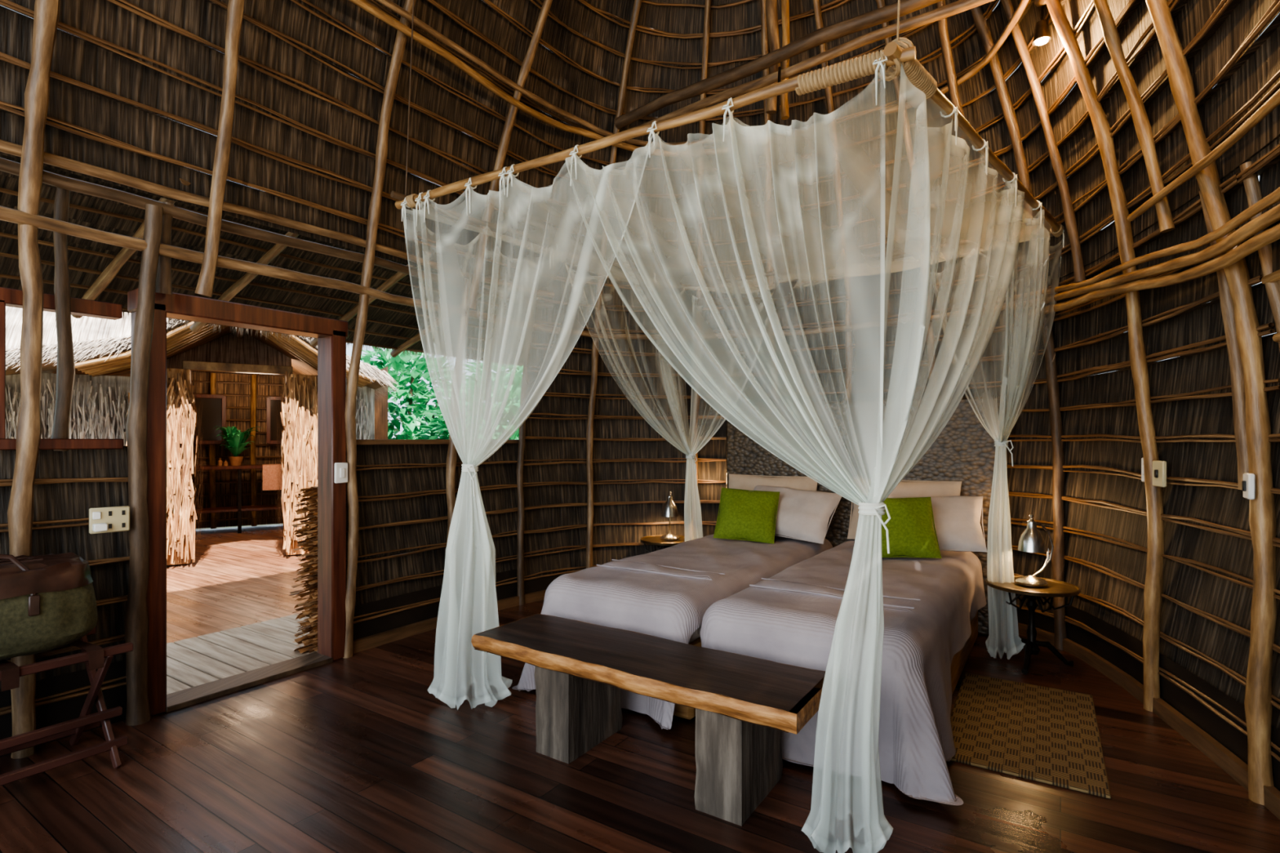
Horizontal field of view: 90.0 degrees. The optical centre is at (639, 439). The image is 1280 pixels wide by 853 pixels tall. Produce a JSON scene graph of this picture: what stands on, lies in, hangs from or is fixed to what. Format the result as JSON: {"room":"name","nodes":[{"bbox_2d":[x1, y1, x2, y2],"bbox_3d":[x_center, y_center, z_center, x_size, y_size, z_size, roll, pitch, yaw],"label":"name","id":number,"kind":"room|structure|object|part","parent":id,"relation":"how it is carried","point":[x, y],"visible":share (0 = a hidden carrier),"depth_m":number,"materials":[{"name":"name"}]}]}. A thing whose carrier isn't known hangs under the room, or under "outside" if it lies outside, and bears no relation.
{"room":"traditional dwelling","nodes":[
{"label":"traditional dwelling","id":0,"kind":"room"},
{"bbox_2d":[227,456,243,466],"bbox_3d":[-6.193,0.325,9.807,0.200,0.140,0.200,0,0,33],"label":"pot","id":1,"kind":"object","parent":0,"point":[233,460],"depth_m":9.74,"materials":[{"name":"ceramic"}]},
{"bbox_2d":[0,186,533,757],"bbox_3d":[-2.884,0.113,2.820,0.681,2.620,6.549,0,0,33],"label":"wall","id":2,"kind":"structure","parent":0,"point":[407,493],"depth_m":3.19,"materials":[{"name":"brown wood"}]},
{"bbox_2d":[0,286,123,449],"bbox_3d":[-3.192,-0.315,2.336,0.120,0.720,2.100,0,0,33],"label":"window","id":3,"kind":"structure","parent":2,"relation":"in","point":[10,297],"depth_m":2.96,"materials":[{"name":"red wood"}]},
{"bbox_3d":[-3.192,0.020,2.336,0.120,0.050,2.100,0,0,33],"label":"sill","id":4,"kind":"part","parent":3,"relation":"part of","materials":[{"name":"red wood"}]},
{"bbox_3d":[-2.676,-0.570,2.977,0.234,1.245,0.090,0,0,42],"label":"post","id":5,"kind":"part","parent":2,"relation":"part of","materials":[{"name":"brown wood"}]},
{"bbox_2d":[88,506,129,533],"bbox_3d":[-2.506,0.380,3.031,0.062,0.120,0.150,0,0,41],"label":"power socket","id":6,"kind":"object","parent":2,"relation":"attached to","point":[106,519],"visible":1,"depth_m":3.04,"materials":[{"name":"beige plastic"}]},
{"bbox_3d":[-2.427,0.133,3.135,0.263,2.540,0.107,0,0,33],"label":"post","id":7,"kind":"part","parent":2,"relation":"part of","materials":[{"name":"brown wood"}]},
{"bbox_3d":[-2.385,-0.959,3.214,0.144,0.449,0.074,0,0,43],"label":"post","id":8,"kind":"part","parent":2,"relation":"part of","materials":[{"name":"brown wood"}]},
{"bbox_2d":[127,288,348,716],"bbox_3d":[-2.264,0.319,3.712,0.200,2.168,1.120,0,0,33],"label":"door frame","id":9,"kind":"structure","parent":2,"relation":"in","point":[331,335],"depth_m":3.74,"materials":[{"name":"red wood"}]},
{"bbox_2d":[334,462,347,483],"bbox_3d":[-1.897,0.210,4.070,0.030,0.130,0.085,0,0,33],"label":"light switch","id":10,"kind":"object","parent":9,"relation":"attached to","point":[340,468],"visible":1,"depth_m":4.06,"materials":[{"name":"white plastic"}]},
{"bbox_2d":[352,595,519,653],"bbox_3d":[-1.452,1.363,4.844,0.062,0.075,1.563,0,0,35],"label":"baseboard","id":11,"kind":"structure","parent":2,"relation":"attached to","point":[393,635],"depth_m":4.61,"materials":[{"name":"brown wood"}]},
{"bbox_2d":[355,321,518,444],"bbox_3d":[-1.517,-0.469,4.849,0.140,1.002,1.620,0,0,33],"label":"window","id":12,"kind":"structure","parent":2,"relation":"in","point":[487,325],"depth_m":5.26,"materials":[{"name":"brown wood"}]},
{"bbox_3d":[-1.517,0.015,4.849,0.140,0.035,1.620,0,0,33],"label":"sill","id":13,"kind":"part","parent":12,"relation":"part of","materials":[{"name":"brown wood"}]},
{"bbox_3d":[-1.355,0.102,4.812,0.259,2.598,0.084,0,0,33],"label":"post","id":14,"kind":"part","parent":2,"relation":"part of","materials":[{"name":"brown wood"}]},
{"bbox_3d":[-0.960,0.159,5.392,0.073,2.485,0.227,0,0,-44],"label":"post","id":15,"kind":"part","parent":2,"relation":"part of","materials":[{"name":"brown wood"}]},
{"bbox_2d":[0,0,1279,805],"bbox_3d":[-0.425,-1.651,2.158,7.180,6.106,8.142,0,0,33],"label":"ceiling","id":16,"kind":"structure","parent":0,"point":[1168,98],"depth_m":4.02,"materials":[{"name":"brown wood"}]},
{"bbox_2d":[390,0,1063,291],"bbox_3d":[0.717,-2.423,3.878,3.262,2.254,2.833,0,0,33],"label":"canopy frame","id":17,"kind":"object","parent":16,"relation":"hanging from","point":[900,51],"visible":0.94,"depth_m":2.90,"materials":[{"name":"brown wood"}]},
{"bbox_2d":[400,53,1064,852],"bbox_3d":[0.651,-0.004,3.796,3.120,2.785,2.854,0,0,33],"label":"net","id":18,"kind":"object","parent":17,"relation":"hanging from","point":[864,580],"visible":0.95,"depth_m":2.69,"materials":[{"name":"white fabric"}]},
{"bbox_3d":[-0.907,0.215,3.443,0.113,0.171,0.079,0,0,33],"label":"sash","id":19,"kind":"part","parent":18,"relation":"part of","materials":[{"name":"white fabric"}]},
{"bbox_2d":[420,234,584,465],"bbox_3d":[-0.742,-0.597,4.062,0.420,1.494,1.373,0,0,33],"label":"curtain","id":20,"kind":"object","parent":18,"relation":"hanging from","point":[461,418],"depth_m":3.48,"materials":[{"name":"white fabric"}]},
{"bbox_2d":[401,134,653,466],"bbox_3d":[-0.630,-0.605,3.205,1.614,1.509,0.150,0,0,33],"label":"curtain","id":21,"kind":"object","parent":18,"relation":"hanging from","point":[467,422],"depth_m":3.33,"materials":[{"name":"white fabric"}]},
{"bbox_2d":[564,263,691,455],"bbox_3d":[-0.060,-0.607,5.057,0.138,1.494,1.413,0,0,43],"label":"curtain","id":22,"kind":"object","parent":18,"relation":"hanging from","point":[685,446],"depth_m":5.37,"materials":[{"name":"white fabric"}]},
{"bbox_3d":[0.447,0.205,5.497,0.110,0.171,0.074,0,0,33],"label":"sash","id":23,"kind":"part","parent":18,"relation":"part of","materials":[{"name":"white fabric"}]},
{"bbox_2d":[564,64,884,505],"bbox_3d":[0.263,-0.561,2.642,1.414,1.603,0.170,0,0,33],"label":"curtain","id":24,"kind":"object","parent":18,"relation":"hanging from","point":[869,443],"depth_m":2.46,"materials":[{"name":"white fabric"}]},
{"bbox_2d":[688,283,766,454],"bbox_3d":[0.761,-0.590,5.358,0.766,1.459,0.116,0,0,31],"label":"curtain","id":25,"kind":"object","parent":18,"relation":"hanging from","point":[692,451],"depth_m":5.47,"materials":[{"name":"white fabric"}]},
{"bbox_3d":[0.825,0.305,2.245,0.113,0.171,0.079,0,0,33],"label":"sash","id":26,"kind":"part","parent":18,"relation":"part of","materials":[{"name":"white fabric"}]},
{"bbox_2d":[866,63,1023,502],"bbox_3d":[1.429,-0.566,2.778,1.673,1.611,0.138,0,0,-44],"label":"curtain","id":27,"kind":"object","parent":18,"relation":"hanging from","point":[880,484],"depth_m":2.34,"materials":[{"name":"white fabric"}]},
{"bbox_2d":[930,237,1049,439],"bbox_3d":[2.311,-0.652,4.266,0.709,1.343,0.205,0,0,33],"label":"curtain","id":28,"kind":"object","parent":18,"relation":"hanging from","point":[993,431],"depth_m":4.18,"materials":[{"name":"white fabric"}]},
{"bbox_3d":[2.348,0.085,4.129,0.110,0.171,0.074,0,0,33],"label":"sash","id":29,"kind":"part","parent":18,"relation":"part of","materials":[{"name":"white fabric"}]},
{"bbox_2d":[998,179,1063,442],"bbox_3d":[2.209,-0.659,3.654,0.350,1.358,1.188,0,0,33],"label":"curtain","id":30,"kind":"object","parent":18,"relation":"hanging from","point":[1009,415],"depth_m":3.75,"materials":[{"name":"white fabric"}]},
{"bbox_3d":[0.937,-3.181,4.507,0.104,1.663,0.274,0,0,13],"label":"king post","id":31,"kind":"part","parent":16,"relation":"part of","materials":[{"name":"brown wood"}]},
{"bbox_2d":[697,66,859,317],"bbox_3d":[0.866,-1.605,4.050,0.779,1.551,0.779,0,0,-40],"label":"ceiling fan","id":32,"kind":"object","parent":16,"relation":"hanging from","point":[779,297],"visible":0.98,"depth_m":4.04,"materials":[{"name":"gold metal"}]},
{"bbox_3d":[0.586,-0.880,4.072,0.440,0.026,0.109,0,0,5],"label":"blade","id":33,"kind":"part","parent":32,"relation":"part of","materials":[{"name":"brown wood"}]},
{"bbox_3d":[0.888,-0.880,4.329,0.109,0.026,0.440,0,0,5],"label":"blade","id":34,"kind":"part","parent":32,"relation":"part of","materials":[{"name":"brown wood"}]},
{"bbox_3d":[0.866,-0.895,4.050,0.180,0.130,0.180,0,0,33],"label":"motor","id":35,"kind":"part","parent":32,"relation":"part of","materials":[{"name":"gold metal"}]},
{"bbox_3d":[0.879,-1.661,4.071,0.020,1.441,0.070,0,0,33],"label":"rod","id":36,"kind":"part","parent":32,"relation":"part of","materials":[{"name":"metal"}]},
{"bbox_3d":[0.843,-0.880,3.771,0.109,0.026,0.440,0,0,5],"label":"blade","id":37,"kind":"part","parent":32,"relation":"part of","materials":[{"name":"brown wood"}]},
{"bbox_3d":[1.145,-0.880,4.027,0.440,0.026,0.109,0,0,5],"label":"blade","id":38,"kind":"part","parent":32,"relation":"part of","materials":[{"name":"brown wood"}]},
{"bbox_3d":[1.020,-3.150,4.500,0.069,1.698,0.220,0,0,14],"label":"king post","id":39,"kind":"part","parent":16,"relation":"part of","materials":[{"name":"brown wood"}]},
{"bbox_2d":[1031,4,1051,46],"bbox_3d":[2.198,-2.306,3.505,0.090,0.276,0.103,0,0,14],"label":"spotlight","id":40,"kind":"object","parent":16,"relation":"attached to","point":[1042,36],"visible":0.99,"depth_m":3.48,"materials":[{"name":"metal"}]},
{"bbox_3d":[2.196,-2.182,3.498,0.072,0.028,0.072,0,0,33],"label":"bulb","id":41,"kind":"part","parent":40,"relation":"part of","materials":[{"name":"white glass"}]},
{"bbox_2d":[0,600,1279,852],"bbox_3d":[-0.355,1.400,2.148,4.958,0.001,8.200,0,0,33],"label":"floor","id":42,"kind":"structure","parent":0,"point":[356,753],"depth_m":2.56,"materials":[{"name":"brown wood"}]},
{"bbox_2d":[0,626,133,786],"bbox_3d":[-2.602,1.140,2.559,0.484,0.541,0.800,0,0,33],"label":"luggage rack","id":43,"kind":"object","parent":42,"relation":"on","point":[95,657],"visible":0.84,"depth_m":2.68,"materials":[{"name":"brown wood"}]},
{"bbox_2d":[0,552,97,660],"bbox_3d":[-2.625,0.655,2.519,0.386,0.439,0.744,0,0,33],"label":"duffel bag","id":44,"kind":"object","parent":43,"relation":"on","point":[48,602],"visible":1,"depth_m":2.57,"materials":[{"name":"green fabric"}]},
{"bbox_3d":[-2.520,0.526,2.445,0.116,0.183,0.299,0,0,33],"label":"handle","id":45,"kind":"part","parent":44,"relation":"part of","materials":[{"name":"brown leather"}]},
{"bbox_3d":[-2.736,1.315,2.647,0.030,0.035,0.800,0,0,33],"label":"rail","id":46,"kind":"part","parent":43,"relation":"part of","materials":[{"name":"brown wood"}]},
{"bbox_3d":[-2.519,1.200,2.504,0.030,0.035,0.800,0,0,33],"label":"rail","id":47,"kind":"part","parent":43,"relation":"part of","materials":[{"name":"brown wood"}]},
{"bbox_3d":[-2.469,1.315,2.471,0.030,0.035,0.800,0,0,33],"label":"rail","id":48,"kind":"part","parent":43,"relation":"part of","materials":[{"name":"brown wood"}]},
{"bbox_3d":[-2.418,0.895,2.438,0.030,0.035,0.800,0,0,33],"label":"rail","id":49,"kind":"part","parent":43,"relation":"part of","materials":[{"name":"brown wood"}]},
{"bbox_3d":[-2.786,0.895,2.680,0.030,0.035,0.800,0,0,33],"label":"rail","id":50,"kind":"part","parent":43,"relation":"part of","materials":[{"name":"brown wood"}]},
{"bbox_3d":[-2.427,1.150,2.826,0.465,0.521,0.022,0,0,33],"label":"leg","id":51,"kind":"part","parent":43,"relation":"part of","materials":[{"name":"brown wood"}]},
{"bbox_3d":[-2.410,1.150,2.852,0.465,0.521,0.022,0,0,33],"label":"leg","id":52,"kind":"part","parent":43,"relation":"part of","materials":[{"name":"brown wood"}]},
{"bbox_2d":[471,613,837,826],"bbox_3d":[-0.007,1.167,2.813,1.608,0.467,0.508,0,0,33],"label":"bench","id":53,"kind":"object","parent":42,"relation":"on","point":[743,704],"visible":1,"depth_m":2.60,"materials":[{"name":"brown wood"}]},
{"bbox_3d":[-0.019,0.970,2.822,1.570,0.074,0.480,0,0,33],"label":"seat","id":54,"kind":"part","parent":53,"relation":"part of","materials":[{"name":"brown wood"}]},
{"bbox_2d":[640,534,695,552],"bbox_3d":[0.254,1.149,5.815,0.504,0.502,0.504,0,0,5],"label":"side table","id":55,"kind":"object","parent":42,"relation":"on","point":[654,540],"visible":0.35,"depth_m":5.76,"materials":[{"name":"wood"}]},
{"bbox_2d":[660,491,679,540],"bbox_3d":[0.264,0.682,5.796,0.176,0.430,0.198,0,0,41],"label":"table lamp","id":56,"kind":"object","parent":55,"relation":"on","point":[669,509],"visible":1,"depth_m":5.75,"materials":[{"name":"silver metal"}]},
{"bbox_3d":[0.271,0.580,5.804,0.152,0.225,0.152,0,0,3],"label":"lamp shade","id":57,"kind":"part","parent":56,"relation":"part of","materials":[{"name":"silver metal"}]},
{"bbox_3d":[0.267,0.689,5.738,0.014,0.347,0.141,0,0,3],"label":"arm","id":58,"kind":"part","parent":56,"relation":"part of","materials":[{"name":"silver metal"}]},
{"bbox_2d":[511,533,832,729],"bbox_3d":[0.417,1.069,4.297,1.049,0.642,2.561,0,0,33],"label":"twin bed","id":59,"kind":"object","parent":42,"relation":"on","point":[667,593],"visible":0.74,"depth_m":3.51,"materials":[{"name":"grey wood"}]},
{"bbox_3d":[0.493,0.935,4.366,0.950,0.230,2.360,0,0,33],"label":"mattress","id":60,"kind":"part","parent":59,"relation":"part of","materials":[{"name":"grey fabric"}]},
{"bbox_2d":[713,487,779,543],"bbox_3d":[0.829,0.580,4.959,0.484,0.396,0.284,0,0,16],"label":"cushion","id":61,"kind":"object","parent":59,"relation":"on","point":[749,515],"visible":1,"depth_m":4.89,"materials":[{"name":"green fabric"}]},
{"bbox_2d":[728,474,817,491],"bbox_3d":[1.078,0.530,5.321,0.785,0.467,0.174,0,0,29],"label":"pillow","id":62,"kind":"object","parent":59,"relation":"on","point":[741,482],"visible":0.2,"depth_m":5.34,"materials":[{"name":"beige fabric"}]},
{"bbox_2d":[753,484,842,544],"bbox_3d":[1.158,0.570,5.042,0.772,0.389,0.354,0,0,40],"label":"pillow","id":63,"kind":"object","parent":59,"relation":"on","point":[802,514],"visible":0.71,"depth_m":4.88,"materials":[{"name":"grey fabric"}]},
{"bbox_2d":[700,539,986,805],"bbox_3d":[1.375,1.070,3.714,1.171,0.640,2.483,0,0,33],"label":"twin bed","id":64,"kind":"object","parent":42,"relation":"on","point":[931,606],"visible":0.81,"depth_m":2.78,"materials":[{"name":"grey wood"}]},
{"bbox_2d":[847,477,961,539],"bbox_3d":[1.949,0.530,4.751,0.784,0.467,0.186,0,0,38],"label":"pillow","id":65,"kind":"object","parent":64,"relation":"on","point":[904,488],"visible":0.16,"depth_m":4.69,"materials":[{"name":"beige fabric"}]},
{"bbox_2d":[881,497,941,558],"bbox_3d":[1.724,0.580,4.265,0.460,0.388,0.300,0,0,11],"label":"cushion","id":66,"kind":"object","parent":64,"relation":"on","point":[911,532],"visible":0.73,"depth_m":4.17,"materials":[{"name":"green fabric"}]},
{"bbox_2d":[887,496,986,552],"bbox_3d":[1.982,0.580,4.474,0.777,0.377,0.362,0,0,27],"label":"pillow","id":67,"kind":"object","parent":64,"relation":"on","point":[957,519],"visible":0.39,"depth_m":4.31,"materials":[{"name":"grey fabric"}]},
{"bbox_2d":[726,395,1001,637],"bbox_3d":[1.660,0.540,5.095,2.120,1.700,0.080,0,0,33],"label":"headboard","id":68,"kind":"object","parent":42,"relation":"on","point":[964,451],"visible":0.42,"depth_m":4.85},
{"bbox_2d":[950,673,1111,799],"bbox_3d":[1.883,1.393,3.148,0.620,0.014,1.170,0,0,32],"label":"rug","id":69,"kind":"object","parent":42,"relation":"on","point":[1048,735],"visible":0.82,"depth_m":3.03,"materials":[{"name":"brown wicker"}]},
{"bbox_2d":[986,575,1080,674],"bbox_3d":[2.444,1.149,3.994,0.504,0.502,0.504,0,0,33],"label":"side table","id":70,"kind":"object","parent":42,"relation":"on","point":[1055,588],"visible":0.91,"depth_m":3.96,"materials":[{"name":"brown wood"}]},
{"bbox_2d":[1015,514,1053,586],"bbox_3d":[2.452,0.682,4.000,0.197,0.430,0.176,0,0,-38],"label":"table lamp","id":71,"kind":"object","parent":70,"relation":"on","point":[1031,540],"visible":1,"depth_m":3.96,"materials":[{"name":"silver metal"}]},
{"bbox_3d":[2.444,0.580,3.994,0.152,0.225,0.152,0,0,0],"label":"lamp shade","id":72,"kind":"part","parent":71,"relation":"part of","materials":[{"name":"silver metal"}]},
{"bbox_3d":[2.511,0.689,3.994,0.141,0.347,0.014,0,0,0],"label":"arm","id":73,"kind":"part","parent":71,"relation":"part of","materials":[{"name":"silver metal"}]},
{"bbox_2d":[523,286,1067,633],"bbox_3d":[1.068,0.176,5.370,4.125,2.449,1.181,0,0,17],"label":"wall","id":74,"kind":"structure","parent":0,"point":[635,469],"depth_m":5.76,"materials":[{"name":"brown wood"}]},
{"bbox_2d":[524,590,1054,646],"bbox_3d":[1.072,1.363,5.381,4.035,0.075,1.057,0,0,17],"label":"baseboard","id":75,"kind":"structure","parent":74,"relation":"attached to","point":[1007,625],"depth_m":4.62,"materials":[{"name":"brown wood"}]},
{"bbox_2d":[1046,133,1279,791],"bbox_3d":[1.336,0.176,0.787,0.717,2.449,7.802,0,0,27],"label":"wall","id":76,"kind":"structure","parent":0,"point":[1197,402],"depth_m":3.10,"materials":[{"name":"brown wood"}]},
{"bbox_2d":[1141,457,1144,482],"bbox_3d":[2.685,0.160,3.398,0.030,0.130,0.060,0,0,5],"label":"light switch","id":77,"kind":"object","parent":76,"relation":"attached to","point":[1142,459],"visible":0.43,"depth_m":3.41,"materials":[{"name":"white plastic"}]},
{"bbox_2d":[1152,460,1166,487],"bbox_3d":[2.601,0.170,3.211,0.030,0.130,0.090,0,0,10],"label":"light switch","id":78,"kind":"object","parent":76,"relation":"attached to","point":[1159,468],"visible":1,"depth_m":3.19,"materials":[{"name":"beige plastic"}]},
{"bbox_2d":[1062,638,1279,819],"bbox_3d":[1.353,1.363,0.738,0.543,0.075,7.718,0,0,26],"label":"baseboard","id":79,"kind":"structure","parent":76,"relation":"attached to","point":[1218,753],"depth_m":3.02,"materials":[{"name":"brown wood"}]},
{"bbox_3d":[2.402,-0.416,2.608,0.194,1.239,0.067,0,0,15],"label":"post","id":80,"kind":"part","parent":76,"relation":"part of","materials":[{"name":"brown wood"}]},
{"bbox_2d":[1241,472,1255,499],"bbox_3d":[2.366,0.180,2.493,0.030,0.100,0.080,0,0,31],"label":"light switch","id":81,"kind":"object","parent":76,"relation":"attached to","point":[1248,484],"visible":1,"depth_m":2.46,"materials":[{"name":"white plastic"}]},
{"bbox_3d":[2.350,0.181,2.377,0.200,2.439,0.095,0,0,24],"label":"post","id":82,"kind":"part","parent":76,"relation":"part of","materials":[{"name":"brown wood"}]},
{"label":"outside","id":83,"kind":"structure","parent":0,"visible":0},
{"bbox_2d":[166,524,317,694],"bbox_3d":[-4.320,1.435,6.910,3.200,0.050,8.200,0,0,-32],"label":"deck","id":84,"kind":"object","parent":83,"point":[230,610],"visible":0.27,"depth_m":5.39,"materials":[{"name":"red wood"}]},
{"bbox_2d":[5,306,400,565],"bbox_3d":[-7.031,-0.875,7.659,7.200,4.551,4.450,0,0,-32],"label":"thatched hut","id":85,"kind":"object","parent":84,"relation":"on","point":[224,378],"visible":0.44,"depth_m":7.66,"materials":[{"name":"beige plant"}]},
{"bbox_2d":[194,397,222,440],"bbox_3d":[-6.754,-0.320,10.004,0.370,0.700,0.020,0,0,-32],"label":"mirror glass","id":86,"kind":"object","parent":85,"relation":"attached to","point":[210,415],"depth_m":10.01,"materials":[{"name":"brown mirror"}]},
{"bbox_3d":[-6.746,-0.320,9.992,0.480,0.780,0.050,0,0,-32],"label":"mirror frame","id":87,"kind":"part","parent":85,"relation":"part of","materials":[{"name":"red wood"}]},
{"bbox_3d":[-6.737,0.100,10.091,0.100,2.601,0.080,0,0,-32],"label":"post","id":88,"kind":"part","parent":85,"relation":"part of","materials":[{"name":"brown wood"}]},
{"bbox_3d":[-6.271,0.100,10.383,0.100,2.601,0.080,0,0,-32],"label":"post","id":89,"kind":"part","parent":85,"relation":"part of","materials":[{"name":"brown wood"}]},
{"bbox_3d":[-5.923,-0.320,10.506,0.360,0.780,0.050,0,0,-32],"label":"mirror frame","id":90,"kind":"part","parent":85,"relation":"part of","materials":[{"name":"red wood"}]},
{"bbox_2d":[271,400,284,440],"bbox_3d":[-5.931,-0.320,10.519,0.250,0.700,0.020,0,0,-32],"label":"mirror glass","id":91,"kind":"object","parent":85,"relation":"attached to","point":[274,436],"depth_m":10.48,"materials":[{"name":"brown mirror"}]},
{"bbox_2d":[193,464,282,533],"bbox_3d":[-6.204,0.907,9.918,1.500,1.025,0.500,0,0,-32],"label":"console table","id":92,"kind":"object","parent":84,"relation":"on","point":[239,508],"visible":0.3,"depth_m":9.73,"materials":[{"name":"red wood"}]},
{"bbox_2d":[217,457,222,466],"bbox_3d":[-6.336,0.335,9.658,0.060,0.120,0.060,0,0,33],"label":"bottle","id":93,"kind":"object","parent":92,"relation":"on","point":[220,461],"visible":1,"depth_m":9.64,"materials":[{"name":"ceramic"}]},
{"bbox_2d":[223,459,227,466],"bbox_3d":[-6.277,0.350,9.695,0.060,0.090,0.060,0,0,33],"label":"bottle","id":94,"kind":"object","parent":92,"relation":"on","point":[225,463],"visible":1,"depth_m":9.68,"materials":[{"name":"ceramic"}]},
{"bbox_2d":[213,426,262,466],"bbox_3d":[-6.154,0.091,9.826,0.649,0.607,0.668,0,0,-39],"label":"potted fern","id":95,"kind":"object","parent":92,"relation":"on","point":[235,439],"visible":1,"depth_m":9.74,"materials":[{"name":"green plant"}]},
{"bbox_2d":[195,504,282,513],"bbox_3d":[-6.204,1.070,9.918,1.400,0.040,0.450,0,0,-32],"label":"shelf","id":96,"kind":"object","parent":92,"relation":"attached to","point":[239,509],"depth_m":9.81,"materials":[{"name":"red wood"}]},
{"bbox_3d":[-6.098,0.930,9.749,0.050,0.980,0.050,0,0,-32],"label":"leg","id":97,"kind":"part","parent":92,"relation":"part of","materials":[{"name":"wood"}]},
{"bbox_2d":[262,464,284,490],"bbox_3d":[-5.752,0.584,10.063,0.320,0.392,0.310,0,0,-32],"label":"towel","id":98,"kind":"object","parent":92,"relation":"hanging from","point":[270,477],"visible":0.72,"depth_m":9.91,"materials":[{"name":"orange fabric"}]},
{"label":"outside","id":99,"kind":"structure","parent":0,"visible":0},
{"bbox_2d":[195,523,309,617],"bbox_3d":[-3.523,1.650,8.297,65.000,0.001,70.000,0,0,33],"label":"ground","id":100,"kind":"structure","parent":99,"point":[281,523],"depth_m":12.13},
{"bbox_2d":[346,346,471,439],"bbox_3d":[-6.184,-0.334,16.480,4.578,4.776,4.390,0,0,24],"label":"leafy bush","id":101,"kind":"object","parent":100,"relation":"on","point":[400,366],"visible":0.23,"depth_m":15.53,"materials":[{"name":"green plant"}]},
{"bbox_3d":[-6.248,0.029,16.481,2.156,3.263,2.145,0,0,24],"label":"stem","id":102,"kind":"part","parent":101,"relation":"part of","materials":[{"name":"green plant"}]},
{"bbox_2d":[412,365,523,439],"bbox_3d":[-2.108,0.415,9.586,2.808,3.118,2.857,0,0,33],"label":"leafy bush","id":103,"kind":"object","parent":100,"relation":"on","point":[513,394],"visible":0.09,"depth_m":9.13,"materials":[{"name":"green plant"}]},
{"bbox_2d":[432,360,522,439],"bbox_3d":[-2.488,-0.078,13.762,3.931,4.365,4.000,0,0,33],"label":"leafy bush","id":104,"kind":"object","parent":100,"relation":"on","point":[473,368],"visible":0.02,"depth_m":13.27,"materials":[{"name":"green plant"}]}
]}

